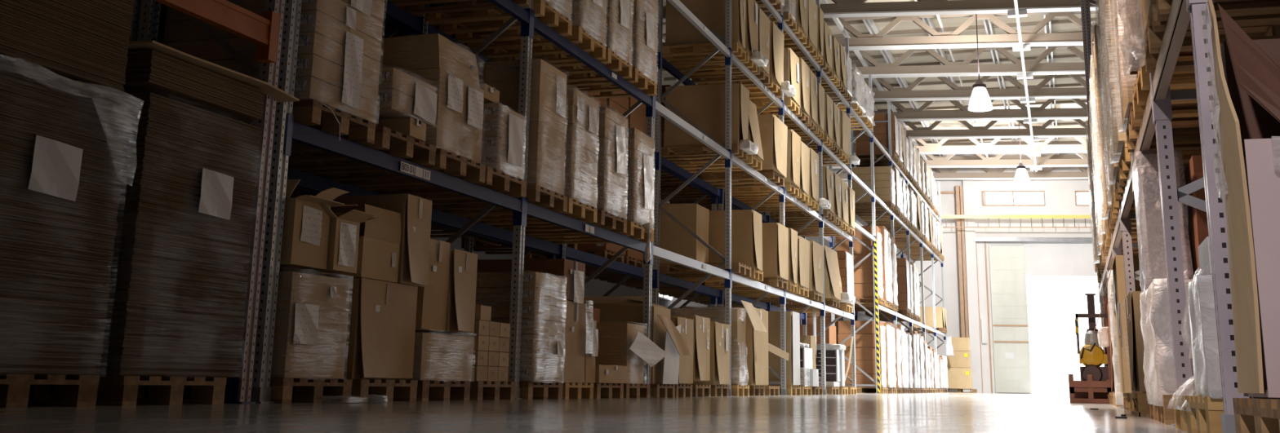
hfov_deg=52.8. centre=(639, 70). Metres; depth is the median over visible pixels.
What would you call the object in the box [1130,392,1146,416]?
pallet
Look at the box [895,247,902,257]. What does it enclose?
beam
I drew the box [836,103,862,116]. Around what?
pallet
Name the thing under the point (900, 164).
pallet
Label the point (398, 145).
pallet
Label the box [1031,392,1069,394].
ground
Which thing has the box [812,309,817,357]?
hanging cloth
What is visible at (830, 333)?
carton
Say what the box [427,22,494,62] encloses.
beam
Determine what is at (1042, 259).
wall
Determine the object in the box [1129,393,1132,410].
pallet
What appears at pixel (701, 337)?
carton
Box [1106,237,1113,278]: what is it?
beam
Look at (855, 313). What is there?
beam
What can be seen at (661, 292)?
pallet
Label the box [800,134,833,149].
pallet
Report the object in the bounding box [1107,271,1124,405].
load
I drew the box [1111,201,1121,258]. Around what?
beam
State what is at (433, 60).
load
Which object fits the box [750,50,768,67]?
scrap
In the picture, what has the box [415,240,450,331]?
carton
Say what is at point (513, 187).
pallet
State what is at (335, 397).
scrap
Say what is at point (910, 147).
load
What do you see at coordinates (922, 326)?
beam
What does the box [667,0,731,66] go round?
beam
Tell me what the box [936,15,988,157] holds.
pipe
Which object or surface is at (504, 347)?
carton
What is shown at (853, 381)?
upright
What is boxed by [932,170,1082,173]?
trim
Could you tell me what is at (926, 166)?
load
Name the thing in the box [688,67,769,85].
pallet
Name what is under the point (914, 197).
load
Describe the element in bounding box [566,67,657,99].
pallet
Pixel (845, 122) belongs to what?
carton
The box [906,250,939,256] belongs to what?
pallet
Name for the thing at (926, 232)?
load
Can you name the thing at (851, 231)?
pallet
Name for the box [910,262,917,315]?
load
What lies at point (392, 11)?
beam
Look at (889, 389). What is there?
pallet
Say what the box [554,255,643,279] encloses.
beam
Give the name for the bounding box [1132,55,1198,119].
pallet
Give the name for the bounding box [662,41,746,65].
pallet
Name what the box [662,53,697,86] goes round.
beam
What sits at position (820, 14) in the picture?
carton
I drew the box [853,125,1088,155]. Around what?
roof truss
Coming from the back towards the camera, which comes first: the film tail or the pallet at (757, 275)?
the pallet at (757, 275)
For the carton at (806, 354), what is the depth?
22.57 m
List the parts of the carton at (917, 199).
panel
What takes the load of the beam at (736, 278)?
attached to the upright at (726, 261)
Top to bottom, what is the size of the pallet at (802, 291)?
0.144 m
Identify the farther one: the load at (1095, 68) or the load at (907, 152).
the load at (907, 152)
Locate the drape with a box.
[1120,3,1148,68]
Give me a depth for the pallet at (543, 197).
11.87 m
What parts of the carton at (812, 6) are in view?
panel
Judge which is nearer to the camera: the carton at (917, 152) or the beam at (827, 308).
the beam at (827, 308)
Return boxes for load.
[162,0,384,123]
[270,271,351,378]
[376,67,437,126]
[378,34,484,163]
[409,332,474,381]
[435,0,571,26]
[475,58,567,195]
[475,272,566,383]
[477,0,606,50]
[480,102,525,179]
[560,87,599,208]
[573,0,658,87]
[577,236,625,255]
[584,0,633,66]
[595,106,628,218]
[595,323,644,383]
[606,90,628,119]
[624,128,654,229]
[653,90,665,148]
[670,306,746,386]
[757,0,783,7]
[760,0,797,21]
[791,250,853,306]
[828,51,852,97]
[831,62,866,114]
[835,226,883,298]
[838,320,886,387]
[845,80,874,125]
[852,166,895,205]
[855,113,898,156]
[877,226,889,302]
[884,322,896,387]
[884,324,893,387]
[888,231,893,303]
[889,236,897,306]
[892,166,900,210]
[893,327,902,387]
[896,257,910,311]
[897,119,902,162]
[897,324,906,388]
[899,175,902,213]
[902,177,906,217]
[904,330,920,388]
[904,331,909,388]
[905,135,909,172]
[905,182,910,221]
[906,135,913,176]
[906,332,912,388]
[908,187,915,225]
[909,263,913,313]
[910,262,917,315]
[910,333,917,388]
[911,142,916,181]
[913,193,917,229]
[915,266,919,316]
[918,152,921,188]
[918,335,924,388]
[920,157,925,193]
[920,199,924,235]
[920,336,924,388]
[921,200,928,239]
[923,160,928,197]
[924,341,928,388]
[926,208,928,240]
[927,346,934,388]
[927,348,931,388]
[928,167,934,204]
[931,214,935,246]
[932,349,937,388]
[933,176,936,207]
[933,217,937,249]
[934,182,937,208]
[936,220,941,252]
[936,354,940,388]
[938,355,948,388]
[939,355,946,388]
[939,357,943,388]
[941,226,943,256]
[1085,118,1100,262]
[1087,146,1099,273]
[1088,78,1105,245]
[1088,103,1102,254]
[1089,57,1107,235]
[1090,23,1111,219]
[1095,0,1115,204]
[1099,0,1187,184]
[1099,0,1199,162]
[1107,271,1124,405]
[1110,0,1137,131]
[1119,0,1193,75]
[1127,337,1145,393]
[1133,150,1193,293]
[1137,280,1196,406]
[1139,0,1238,42]
[1168,272,1200,411]
[1187,275,1222,399]
[1197,236,1212,275]
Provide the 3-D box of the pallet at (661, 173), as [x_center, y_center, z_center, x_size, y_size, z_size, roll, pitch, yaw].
[-0.011,1.525,20.434,1.200,0.144,0.800,-3,-14,18]
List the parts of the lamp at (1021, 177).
hanging rod, lamp shade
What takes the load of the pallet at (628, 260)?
on the beam at (588, 264)
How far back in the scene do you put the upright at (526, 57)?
11.40 m
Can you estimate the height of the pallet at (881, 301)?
0.144 m
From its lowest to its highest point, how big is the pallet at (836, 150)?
0.144 m
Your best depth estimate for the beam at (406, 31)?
11.85 m
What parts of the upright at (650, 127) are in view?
post, post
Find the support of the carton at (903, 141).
on the pallet at (904, 170)
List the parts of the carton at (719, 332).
panel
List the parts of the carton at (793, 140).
panel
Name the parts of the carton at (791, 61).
panel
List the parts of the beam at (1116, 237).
rail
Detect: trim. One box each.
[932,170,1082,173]
[937,191,963,194]
[962,180,982,393]
[975,241,982,393]
[984,242,992,393]
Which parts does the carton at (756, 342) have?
panel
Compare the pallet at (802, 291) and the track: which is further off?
the track
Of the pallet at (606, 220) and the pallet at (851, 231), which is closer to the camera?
the pallet at (606, 220)
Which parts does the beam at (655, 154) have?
rail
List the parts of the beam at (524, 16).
rail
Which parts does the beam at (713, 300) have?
rail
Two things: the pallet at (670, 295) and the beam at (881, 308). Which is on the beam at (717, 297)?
the pallet at (670, 295)
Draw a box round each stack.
[0,0,134,93]
[0,62,130,375]
[95,92,261,377]
[102,50,264,120]
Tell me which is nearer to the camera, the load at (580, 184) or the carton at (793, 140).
the load at (580, 184)
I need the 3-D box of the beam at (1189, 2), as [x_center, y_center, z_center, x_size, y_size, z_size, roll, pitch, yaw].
[1.559,-0.650,3.333,0.083,0.260,2.624,-3,-14,18]
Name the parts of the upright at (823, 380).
post, post, foot plate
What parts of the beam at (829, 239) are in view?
rail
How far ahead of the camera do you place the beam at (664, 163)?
20.55 m
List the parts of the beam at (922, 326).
rail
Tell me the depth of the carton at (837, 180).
26.69 m
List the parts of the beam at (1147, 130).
rail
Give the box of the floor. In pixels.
[0,392,1188,432]
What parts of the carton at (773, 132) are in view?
panel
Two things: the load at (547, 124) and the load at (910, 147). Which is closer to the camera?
the load at (547, 124)
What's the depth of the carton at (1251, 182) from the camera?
3.51 m
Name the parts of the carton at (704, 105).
panel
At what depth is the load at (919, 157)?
42.82 m
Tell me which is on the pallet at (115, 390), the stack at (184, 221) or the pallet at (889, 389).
the stack at (184, 221)
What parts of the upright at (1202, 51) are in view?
post, foot plate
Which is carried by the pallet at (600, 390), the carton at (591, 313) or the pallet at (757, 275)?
the carton at (591, 313)
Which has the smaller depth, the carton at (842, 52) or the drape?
the drape
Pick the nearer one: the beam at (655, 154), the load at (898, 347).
the beam at (655, 154)
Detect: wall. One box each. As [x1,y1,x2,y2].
[430,199,672,307]
[672,152,1097,394]
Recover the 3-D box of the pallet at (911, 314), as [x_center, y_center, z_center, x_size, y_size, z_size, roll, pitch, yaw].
[7.500,7.292,38.414,1.200,0.144,0.800,-3,-14,18]
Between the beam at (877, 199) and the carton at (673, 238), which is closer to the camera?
the carton at (673, 238)
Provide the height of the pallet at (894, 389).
0.144 m
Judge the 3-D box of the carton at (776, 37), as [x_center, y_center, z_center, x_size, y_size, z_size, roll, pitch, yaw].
[1.787,-0.228,21.828,1.219,0.958,0.911,-3,-14,18]
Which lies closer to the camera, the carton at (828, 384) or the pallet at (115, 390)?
the pallet at (115, 390)
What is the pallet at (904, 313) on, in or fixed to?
on the beam at (898, 315)
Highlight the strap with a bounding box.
[315,99,340,141]
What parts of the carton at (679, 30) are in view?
panel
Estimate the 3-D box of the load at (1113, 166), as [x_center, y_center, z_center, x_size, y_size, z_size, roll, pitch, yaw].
[4.353,-0.064,10.474,1.148,1.834,0.999,-3,-14,18]
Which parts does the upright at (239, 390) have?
foot plate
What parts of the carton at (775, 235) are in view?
panel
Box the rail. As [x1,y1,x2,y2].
[937,214,1091,227]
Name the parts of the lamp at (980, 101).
hanging rod, lamp shade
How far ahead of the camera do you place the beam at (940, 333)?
47.80 m
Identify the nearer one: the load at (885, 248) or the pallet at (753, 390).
the pallet at (753, 390)
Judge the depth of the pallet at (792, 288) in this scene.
22.07 m
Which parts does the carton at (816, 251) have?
panel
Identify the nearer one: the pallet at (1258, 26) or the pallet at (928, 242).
the pallet at (1258, 26)
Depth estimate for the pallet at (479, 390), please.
10.37 m
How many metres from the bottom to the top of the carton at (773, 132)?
0.898 m
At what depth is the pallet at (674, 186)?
22.05 m
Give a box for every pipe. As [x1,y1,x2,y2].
[820,0,932,168]
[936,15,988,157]
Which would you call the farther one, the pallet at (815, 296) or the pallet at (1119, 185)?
the pallet at (815, 296)
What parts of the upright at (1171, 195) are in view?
post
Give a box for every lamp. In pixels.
[968,13,992,111]
[1013,106,1031,185]
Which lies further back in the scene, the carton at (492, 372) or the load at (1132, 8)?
the carton at (492, 372)
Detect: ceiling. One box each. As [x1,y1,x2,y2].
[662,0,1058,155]
[662,0,1097,142]
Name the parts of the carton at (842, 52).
panel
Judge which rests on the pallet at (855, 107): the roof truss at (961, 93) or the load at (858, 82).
the load at (858, 82)
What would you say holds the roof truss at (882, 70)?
attached to the roof beams at (871, 26)
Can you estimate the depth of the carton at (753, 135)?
19.93 m
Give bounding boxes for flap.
[657,315,692,355]
[740,300,767,333]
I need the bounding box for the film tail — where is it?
[641,222,651,263]
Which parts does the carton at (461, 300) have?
panel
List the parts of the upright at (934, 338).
post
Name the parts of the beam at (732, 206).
rail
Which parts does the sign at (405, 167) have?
plate, plate, plate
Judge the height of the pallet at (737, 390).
0.144 m
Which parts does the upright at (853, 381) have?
post, post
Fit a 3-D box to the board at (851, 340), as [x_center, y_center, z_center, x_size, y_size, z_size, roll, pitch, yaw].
[4.314,6.017,26.692,0.258,1.002,0.591,-3,-14,18]
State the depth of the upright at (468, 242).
15.41 m
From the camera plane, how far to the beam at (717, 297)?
23.15 m
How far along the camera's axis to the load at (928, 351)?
42.26 m
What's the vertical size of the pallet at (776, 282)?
0.144 m
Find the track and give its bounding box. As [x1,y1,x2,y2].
[973,237,1093,242]
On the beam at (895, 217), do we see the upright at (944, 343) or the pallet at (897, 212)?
the pallet at (897, 212)
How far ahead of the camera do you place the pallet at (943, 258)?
49.29 m
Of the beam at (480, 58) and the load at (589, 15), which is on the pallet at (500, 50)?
the load at (589, 15)
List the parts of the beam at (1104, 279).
rail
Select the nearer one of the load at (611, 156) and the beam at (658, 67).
the load at (611, 156)
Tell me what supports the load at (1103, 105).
on the pallet
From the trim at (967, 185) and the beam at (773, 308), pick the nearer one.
the beam at (773, 308)
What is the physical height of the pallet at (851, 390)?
0.144 m
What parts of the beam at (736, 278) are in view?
rail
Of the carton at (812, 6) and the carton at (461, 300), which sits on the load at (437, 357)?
the carton at (461, 300)
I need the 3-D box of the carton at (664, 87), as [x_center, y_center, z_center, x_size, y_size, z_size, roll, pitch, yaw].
[0.067,0.894,20.564,1.096,1.142,0.814,-3,-14,18]
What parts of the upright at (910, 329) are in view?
post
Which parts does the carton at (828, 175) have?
panel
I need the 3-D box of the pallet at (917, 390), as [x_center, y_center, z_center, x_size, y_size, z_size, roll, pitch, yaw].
[7.803,9.653,38.918,1.200,0.144,0.800,-3,-14,18]
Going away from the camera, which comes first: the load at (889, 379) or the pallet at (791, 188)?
the pallet at (791, 188)
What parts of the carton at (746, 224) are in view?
panel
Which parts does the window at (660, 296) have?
pane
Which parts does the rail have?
rail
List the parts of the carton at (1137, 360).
panel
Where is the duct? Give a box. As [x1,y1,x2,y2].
[955,186,968,337]
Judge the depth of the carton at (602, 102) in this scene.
17.01 m
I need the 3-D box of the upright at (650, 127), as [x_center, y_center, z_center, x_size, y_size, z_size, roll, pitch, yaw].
[-0.372,-0.223,15.462,1.200,8.008,0.140,-3,-14,18]
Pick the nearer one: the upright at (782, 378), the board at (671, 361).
the board at (671, 361)
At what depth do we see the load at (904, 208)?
38.17 m
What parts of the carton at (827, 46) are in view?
panel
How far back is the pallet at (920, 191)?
42.63 m
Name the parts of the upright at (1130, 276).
post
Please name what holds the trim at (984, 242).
attached to the wall at (1042, 259)
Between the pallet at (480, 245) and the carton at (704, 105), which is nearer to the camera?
the pallet at (480, 245)
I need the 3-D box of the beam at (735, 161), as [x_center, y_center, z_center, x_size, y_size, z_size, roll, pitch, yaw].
[1.848,1.693,20.256,0.084,0.260,3.704,-3,-14,18]
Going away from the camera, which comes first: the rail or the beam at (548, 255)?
the beam at (548, 255)
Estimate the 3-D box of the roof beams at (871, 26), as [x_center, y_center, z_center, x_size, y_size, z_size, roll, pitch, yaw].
[7.846,-1.122,34.762,15.170,0.190,40.500,-3,-14,18]
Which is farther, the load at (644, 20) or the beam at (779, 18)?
the beam at (779, 18)
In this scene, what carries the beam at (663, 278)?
attached to the upright at (726, 261)
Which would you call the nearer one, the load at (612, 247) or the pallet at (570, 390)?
the pallet at (570, 390)
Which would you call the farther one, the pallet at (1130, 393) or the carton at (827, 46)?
the carton at (827, 46)
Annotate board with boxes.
[127,40,299,102]
[629,331,667,368]
[662,324,680,384]
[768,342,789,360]
[840,350,844,386]
[844,336,853,381]
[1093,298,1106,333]
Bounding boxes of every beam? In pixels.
[154,0,279,63]
[284,112,524,226]
[287,168,382,196]
[294,186,318,195]
[383,0,423,35]
[383,15,413,35]
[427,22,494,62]
[431,208,563,258]
[431,222,555,258]
[488,0,532,37]
[524,196,652,264]
[531,9,653,117]
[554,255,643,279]
[564,244,657,288]
[651,242,731,288]
[653,96,731,168]
[653,151,658,169]
[656,52,660,69]
[658,271,722,304]
[659,282,716,304]
[660,154,722,204]
[661,166,716,204]
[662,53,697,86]
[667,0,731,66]
[716,196,764,222]
[716,297,757,308]
[723,290,769,311]
[724,192,768,222]
[731,48,783,115]
[731,150,784,202]
[731,270,785,304]
[760,0,782,30]
[769,216,804,239]
[770,305,805,324]
[782,16,821,77]
[783,101,822,151]
[784,187,823,227]
[785,289,824,315]
[821,68,850,113]
[822,139,851,179]
[822,214,853,247]
[823,236,832,247]
[824,302,854,325]
[849,102,873,142]
[851,168,875,202]
[854,222,875,246]
[854,311,857,319]
[855,214,868,226]
[857,311,874,320]
[873,135,892,165]
[875,195,893,220]
[878,304,896,320]
[892,159,907,185]
[893,213,909,235]
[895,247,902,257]
[896,312,912,326]
[902,251,913,262]
[907,179,920,199]
[909,228,922,247]
[911,318,925,332]
[920,195,932,214]
[922,241,933,257]
[924,325,936,336]
[932,210,942,226]
[933,251,942,266]
[936,330,946,340]
[1098,273,1103,302]
[1102,256,1108,292]
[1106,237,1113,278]
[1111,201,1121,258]
[1119,154,1134,231]
[1130,72,1155,191]
[1150,0,1190,122]
[1187,0,1215,8]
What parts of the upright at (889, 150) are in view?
post, post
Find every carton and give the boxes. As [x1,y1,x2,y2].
[279,179,358,270]
[279,203,379,274]
[288,194,432,287]
[311,204,401,283]
[339,277,417,380]
[375,117,426,142]
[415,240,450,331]
[415,247,477,333]
[452,320,489,336]
[460,335,488,351]
[471,366,487,381]
[472,351,488,366]
[472,351,498,366]
[475,305,491,321]
[476,258,585,303]
[478,84,500,104]
[481,337,499,351]
[487,366,497,381]
[488,321,500,337]
[495,352,509,367]
[497,322,510,337]
[497,367,508,382]
[498,337,510,352]
[556,300,586,382]
[583,92,606,106]
[583,296,671,384]
[584,301,598,382]
[586,306,599,323]
[595,364,627,383]
[624,235,643,261]
[627,97,646,133]
[659,204,709,263]
[662,84,671,92]
[663,82,749,146]
[664,0,746,48]
[670,315,693,384]
[680,315,710,382]
[681,306,768,386]
[691,322,729,385]
[705,114,787,178]
[708,209,762,271]
[731,128,800,187]
[744,0,758,55]
[747,99,764,160]
[749,47,799,106]
[757,7,770,74]
[761,222,788,280]
[767,311,799,386]
[768,21,784,87]
[770,166,834,213]
[783,0,817,49]
[787,228,797,284]
[795,0,808,36]
[795,235,809,288]
[798,93,832,140]
[798,140,809,195]
[799,57,809,115]
[800,320,802,335]
[800,335,816,369]
[803,245,842,302]
[804,21,832,70]
[806,308,843,319]
[806,317,843,342]
[806,324,835,344]
[807,240,823,294]
[808,69,817,124]
[808,147,818,202]
[810,368,818,386]
[814,110,850,157]
[816,82,824,131]
[817,7,823,56]
[818,382,839,386]
[822,44,846,88]
[831,35,839,79]
[832,102,839,147]
[833,173,840,218]
[840,178,848,224]
[847,186,854,228]
[901,125,906,167]
[912,306,945,328]
[914,193,920,231]
[915,146,919,185]
[927,208,932,244]
[928,167,930,200]
[938,222,942,253]
[944,308,946,329]
[947,351,971,368]
[947,368,973,389]
[951,337,970,351]
[1102,318,1107,367]
[1104,255,1141,393]
[1106,302,1112,389]
[1110,321,1115,391]
[1116,291,1146,391]
[1179,155,1208,279]
[1205,0,1279,398]
[1220,37,1279,396]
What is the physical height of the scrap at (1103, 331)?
0.207 m
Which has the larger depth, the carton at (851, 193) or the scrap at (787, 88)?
the carton at (851, 193)
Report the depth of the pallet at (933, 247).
45.88 m
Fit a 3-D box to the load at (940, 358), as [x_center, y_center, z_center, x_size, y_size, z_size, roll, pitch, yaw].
[10.211,10.744,45.861,1.101,1.083,0.766,-3,-14,18]
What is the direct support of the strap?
attached to the load at (339, 53)
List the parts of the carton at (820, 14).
panel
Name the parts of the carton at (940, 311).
panel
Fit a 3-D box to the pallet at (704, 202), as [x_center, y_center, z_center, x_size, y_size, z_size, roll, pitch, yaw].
[1.137,2.373,23.848,1.200,0.144,0.800,-3,-14,18]
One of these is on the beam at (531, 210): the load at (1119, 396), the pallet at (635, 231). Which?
the pallet at (635, 231)
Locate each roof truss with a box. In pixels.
[662,0,1099,22]
[662,10,1098,50]
[675,45,1084,81]
[822,141,1088,168]
[825,155,1088,181]
[853,107,1088,139]
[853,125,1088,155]
[872,74,1086,102]
[873,98,1088,121]
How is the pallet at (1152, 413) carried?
on the floor
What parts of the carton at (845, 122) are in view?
panel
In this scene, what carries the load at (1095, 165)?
on the pallet at (1105, 250)
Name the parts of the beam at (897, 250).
rail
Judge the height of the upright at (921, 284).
8.008 m
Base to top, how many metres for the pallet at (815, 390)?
0.144 m
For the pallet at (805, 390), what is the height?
0.144 m
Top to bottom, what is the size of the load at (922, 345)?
1.594 m
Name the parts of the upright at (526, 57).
post, foot plate, post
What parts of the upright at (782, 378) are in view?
post, post, foot plate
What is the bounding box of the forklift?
[1075,293,1112,381]
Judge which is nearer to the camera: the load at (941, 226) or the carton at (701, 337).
the carton at (701, 337)
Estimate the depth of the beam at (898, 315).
37.12 m
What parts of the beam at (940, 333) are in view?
rail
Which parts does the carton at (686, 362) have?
panel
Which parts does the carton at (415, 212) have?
panel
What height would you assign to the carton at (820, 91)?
0.872 m
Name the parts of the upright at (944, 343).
post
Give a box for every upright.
[98,0,302,404]
[128,0,142,41]
[223,0,284,404]
[416,0,533,399]
[464,237,551,257]
[562,89,654,397]
[603,275,631,296]
[651,185,716,308]
[652,0,733,395]
[718,5,786,395]
[765,0,827,395]
[802,37,857,394]
[828,74,880,394]
[850,103,897,387]
[889,128,912,333]
[889,148,925,341]
[902,166,937,354]
[914,181,947,390]
[1080,0,1106,367]
[1084,0,1115,392]
[1113,243,1137,408]
[1121,213,1140,296]
[1133,166,1185,417]
[1155,89,1206,426]
[1189,2,1279,432]
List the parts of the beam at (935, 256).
rail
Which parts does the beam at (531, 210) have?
rail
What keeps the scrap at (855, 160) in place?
attached to the carton at (845, 122)
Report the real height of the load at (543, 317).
0.971 m
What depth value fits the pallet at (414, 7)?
11.62 m
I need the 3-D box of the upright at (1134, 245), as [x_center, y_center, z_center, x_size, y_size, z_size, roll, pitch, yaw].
[5.354,2.460,12.806,1.200,1.748,0.140,-3,-14,18]
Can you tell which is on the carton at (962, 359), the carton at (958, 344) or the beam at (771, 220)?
the carton at (958, 344)
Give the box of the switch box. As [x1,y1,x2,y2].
[980,319,986,343]
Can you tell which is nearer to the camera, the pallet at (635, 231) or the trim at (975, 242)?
the pallet at (635, 231)
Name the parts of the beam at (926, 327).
rail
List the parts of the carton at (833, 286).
panel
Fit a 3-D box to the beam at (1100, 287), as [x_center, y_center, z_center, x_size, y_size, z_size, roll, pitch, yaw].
[6.726,3.165,18.700,0.083,0.260,2.414,-3,-14,18]
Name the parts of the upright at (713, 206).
post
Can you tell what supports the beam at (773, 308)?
attached to the upright at (823, 380)
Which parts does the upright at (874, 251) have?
post, post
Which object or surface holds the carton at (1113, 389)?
on the pallet at (1114, 397)
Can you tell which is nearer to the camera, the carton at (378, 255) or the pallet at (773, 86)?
the carton at (378, 255)
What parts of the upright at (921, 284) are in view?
post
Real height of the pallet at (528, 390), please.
0.144 m
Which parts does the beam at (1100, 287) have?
rail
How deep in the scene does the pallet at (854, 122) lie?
32.03 m
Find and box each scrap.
[322,395,388,403]
[738,139,758,155]
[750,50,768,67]
[780,81,795,97]
[817,198,831,209]
[840,293,855,303]
[849,154,860,164]
[1097,327,1109,347]
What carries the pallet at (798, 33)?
on the beam at (818, 68)
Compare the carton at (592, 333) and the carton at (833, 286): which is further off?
the carton at (833, 286)
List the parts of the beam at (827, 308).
rail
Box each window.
[658,293,672,301]
[981,191,1045,206]
[1075,191,1090,206]
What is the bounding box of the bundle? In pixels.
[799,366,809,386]
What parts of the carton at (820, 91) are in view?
panel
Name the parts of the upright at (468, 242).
post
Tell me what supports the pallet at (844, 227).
on the beam at (827, 223)
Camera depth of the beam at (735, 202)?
23.74 m
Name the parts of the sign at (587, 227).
plate, plate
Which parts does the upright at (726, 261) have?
post, post, foot plate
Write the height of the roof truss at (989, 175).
0.960 m
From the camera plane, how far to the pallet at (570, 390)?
12.12 m
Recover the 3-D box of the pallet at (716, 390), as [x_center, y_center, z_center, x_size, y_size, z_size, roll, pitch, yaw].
[0.516,4.272,17.245,1.200,0.144,0.720,-3,-14,18]
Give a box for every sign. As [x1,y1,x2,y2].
[400,161,431,180]
[585,224,594,234]
[946,336,954,356]
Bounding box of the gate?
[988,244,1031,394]
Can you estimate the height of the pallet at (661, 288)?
0.144 m
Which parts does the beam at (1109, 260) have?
rail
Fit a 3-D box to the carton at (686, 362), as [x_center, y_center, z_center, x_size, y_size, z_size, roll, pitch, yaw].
[0.025,3.400,15.688,1.141,0.796,0.740,-3,-14,18]
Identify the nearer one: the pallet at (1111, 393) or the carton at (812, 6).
the pallet at (1111, 393)
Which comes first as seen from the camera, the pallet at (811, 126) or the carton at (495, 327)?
the carton at (495, 327)
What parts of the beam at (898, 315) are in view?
rail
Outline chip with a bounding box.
[1115,417,1127,418]
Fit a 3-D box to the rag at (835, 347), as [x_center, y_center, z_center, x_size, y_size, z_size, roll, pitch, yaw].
[3.765,5.561,25.961,0.630,0.113,0.835,-3,-14,18]
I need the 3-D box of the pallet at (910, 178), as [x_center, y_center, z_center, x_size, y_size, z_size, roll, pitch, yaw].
[7.905,3.376,40.399,1.200,0.144,0.800,-3,-14,18]
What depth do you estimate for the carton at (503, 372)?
10.56 m
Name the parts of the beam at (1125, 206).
rail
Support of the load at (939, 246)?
on the pallet at (918, 255)
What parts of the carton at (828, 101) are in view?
panel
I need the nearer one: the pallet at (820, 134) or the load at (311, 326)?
the load at (311, 326)
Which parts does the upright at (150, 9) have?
post, foot plate, post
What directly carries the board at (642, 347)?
attached to the upright at (650, 127)
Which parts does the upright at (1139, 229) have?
post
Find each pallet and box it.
[0,373,100,408]
[26,373,226,406]
[134,375,352,404]
[239,99,376,147]
[286,377,417,402]
[288,126,435,170]
[301,148,485,187]
[340,378,471,401]
[359,166,526,199]
[382,21,452,37]
[389,0,530,15]
[392,379,515,400]
[417,184,568,214]
[424,0,572,43]
[430,221,506,238]
[444,380,563,399]
[454,197,597,225]
[461,235,577,254]
[467,26,605,62]
[492,209,626,235]
[495,381,593,399]
[511,48,632,82]
[524,249,624,266]
[528,221,653,244]
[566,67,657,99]
[585,256,644,272]
[587,382,623,398]
[592,382,649,398]
[596,382,675,397]
[611,281,697,287]
[630,281,711,290]
[650,383,728,396]
[658,262,751,277]
[658,290,696,294]
[660,160,680,174]
[660,169,697,183]
[660,174,707,191]
[660,184,711,199]
[661,143,747,163]
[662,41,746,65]
[662,294,737,297]
[667,193,724,205]
[672,52,757,75]
[675,154,761,173]
[675,384,692,397]
[676,268,763,281]
[676,297,749,301]
[683,200,744,210]
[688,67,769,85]
[691,297,755,304]
[691,384,711,396]
[697,384,749,396]
[700,384,764,395]
[702,169,784,188]
[702,384,779,395]
[704,302,771,306]
[705,277,787,290]
[706,77,782,98]
[724,182,799,198]
[724,282,797,293]
[733,285,808,297]
[735,189,808,205]
[748,197,818,212]
[749,385,801,395]
[750,97,799,115]
[750,291,822,302]
[755,0,782,12]
[760,107,808,124]
[765,12,796,31]
[769,209,835,222]
[773,298,839,308]
[778,215,841,227]
[779,386,812,395]
[782,24,806,45]
[783,39,817,57]
[783,118,817,133]
[787,220,848,232]
[789,303,853,313]
[790,125,823,140]
[795,51,823,66]
[798,226,854,236]
[798,386,822,395]
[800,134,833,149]
[800,386,839,395]
[803,386,848,394]
[805,61,833,78]
[808,142,839,155]
[814,72,839,87]
[817,151,848,164]
[821,81,845,95]
[824,89,852,102]
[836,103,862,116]
[848,386,857,394]
[849,386,887,394]
[850,117,872,130]
[853,153,898,164]
[854,202,895,212]
[854,297,884,306]
[854,300,889,307]
[854,302,893,310]
[854,304,897,311]
[855,207,900,217]
[858,159,902,168]
[859,212,903,220]
[863,215,907,224]
[865,310,910,317]
[866,163,906,172]
[866,387,892,393]
[870,218,911,226]
[870,312,913,318]
[871,387,896,393]
[875,222,914,231]
[879,314,917,320]
[879,315,920,321]
[888,226,917,234]
[889,230,920,237]
[893,233,924,239]
[895,236,927,244]
[895,240,929,246]
[896,242,932,248]
[896,387,900,393]
[898,168,909,177]
[898,244,934,251]
[900,387,905,393]
[901,387,909,393]
[903,248,937,254]
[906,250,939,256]
[907,173,913,182]
[907,177,915,186]
[907,182,919,190]
[908,186,922,194]
[910,253,942,258]
[911,254,944,261]
[912,328,945,333]
[914,191,925,198]
[915,328,946,333]
[915,388,919,393]
[947,388,977,393]
[1068,374,1112,404]
[1097,267,1102,283]
[1099,256,1105,273]
[1100,248,1136,266]
[1102,236,1138,256]
[1105,223,1137,247]
[1107,207,1137,233]
[1110,392,1113,404]
[1111,191,1136,220]
[1112,392,1115,406]
[1114,164,1186,201]
[1118,139,1201,181]
[1123,393,1130,410]
[1126,102,1201,152]
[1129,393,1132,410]
[1130,392,1146,416]
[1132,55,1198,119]
[1144,0,1279,73]
[1146,404,1157,420]
[1155,0,1279,21]
[1156,395,1176,425]
[1173,395,1196,432]
[1186,395,1223,432]
[1232,398,1279,432]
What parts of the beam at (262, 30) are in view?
rail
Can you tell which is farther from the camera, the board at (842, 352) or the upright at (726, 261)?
the board at (842, 352)
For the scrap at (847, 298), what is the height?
0.173 m
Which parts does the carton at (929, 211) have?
panel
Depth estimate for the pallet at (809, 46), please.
24.98 m
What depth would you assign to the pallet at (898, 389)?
34.30 m
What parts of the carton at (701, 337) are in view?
panel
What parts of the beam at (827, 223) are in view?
rail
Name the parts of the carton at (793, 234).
panel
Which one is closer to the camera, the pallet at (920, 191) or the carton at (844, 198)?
the carton at (844, 198)
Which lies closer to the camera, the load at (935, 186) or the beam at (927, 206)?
the beam at (927, 206)
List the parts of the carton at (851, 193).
panel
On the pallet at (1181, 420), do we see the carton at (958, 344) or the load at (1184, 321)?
the load at (1184, 321)
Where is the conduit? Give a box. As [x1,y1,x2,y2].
[1007,0,1041,171]
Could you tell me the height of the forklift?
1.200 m
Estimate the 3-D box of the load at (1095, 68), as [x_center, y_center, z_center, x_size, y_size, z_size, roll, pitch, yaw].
[5.099,0.485,12.699,1.147,1.841,1.003,-3,-14,18]
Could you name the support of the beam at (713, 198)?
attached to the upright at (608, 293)
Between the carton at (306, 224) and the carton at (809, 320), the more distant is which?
the carton at (809, 320)
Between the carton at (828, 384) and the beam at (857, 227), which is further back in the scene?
the beam at (857, 227)
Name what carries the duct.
attached to the wall at (1042, 259)

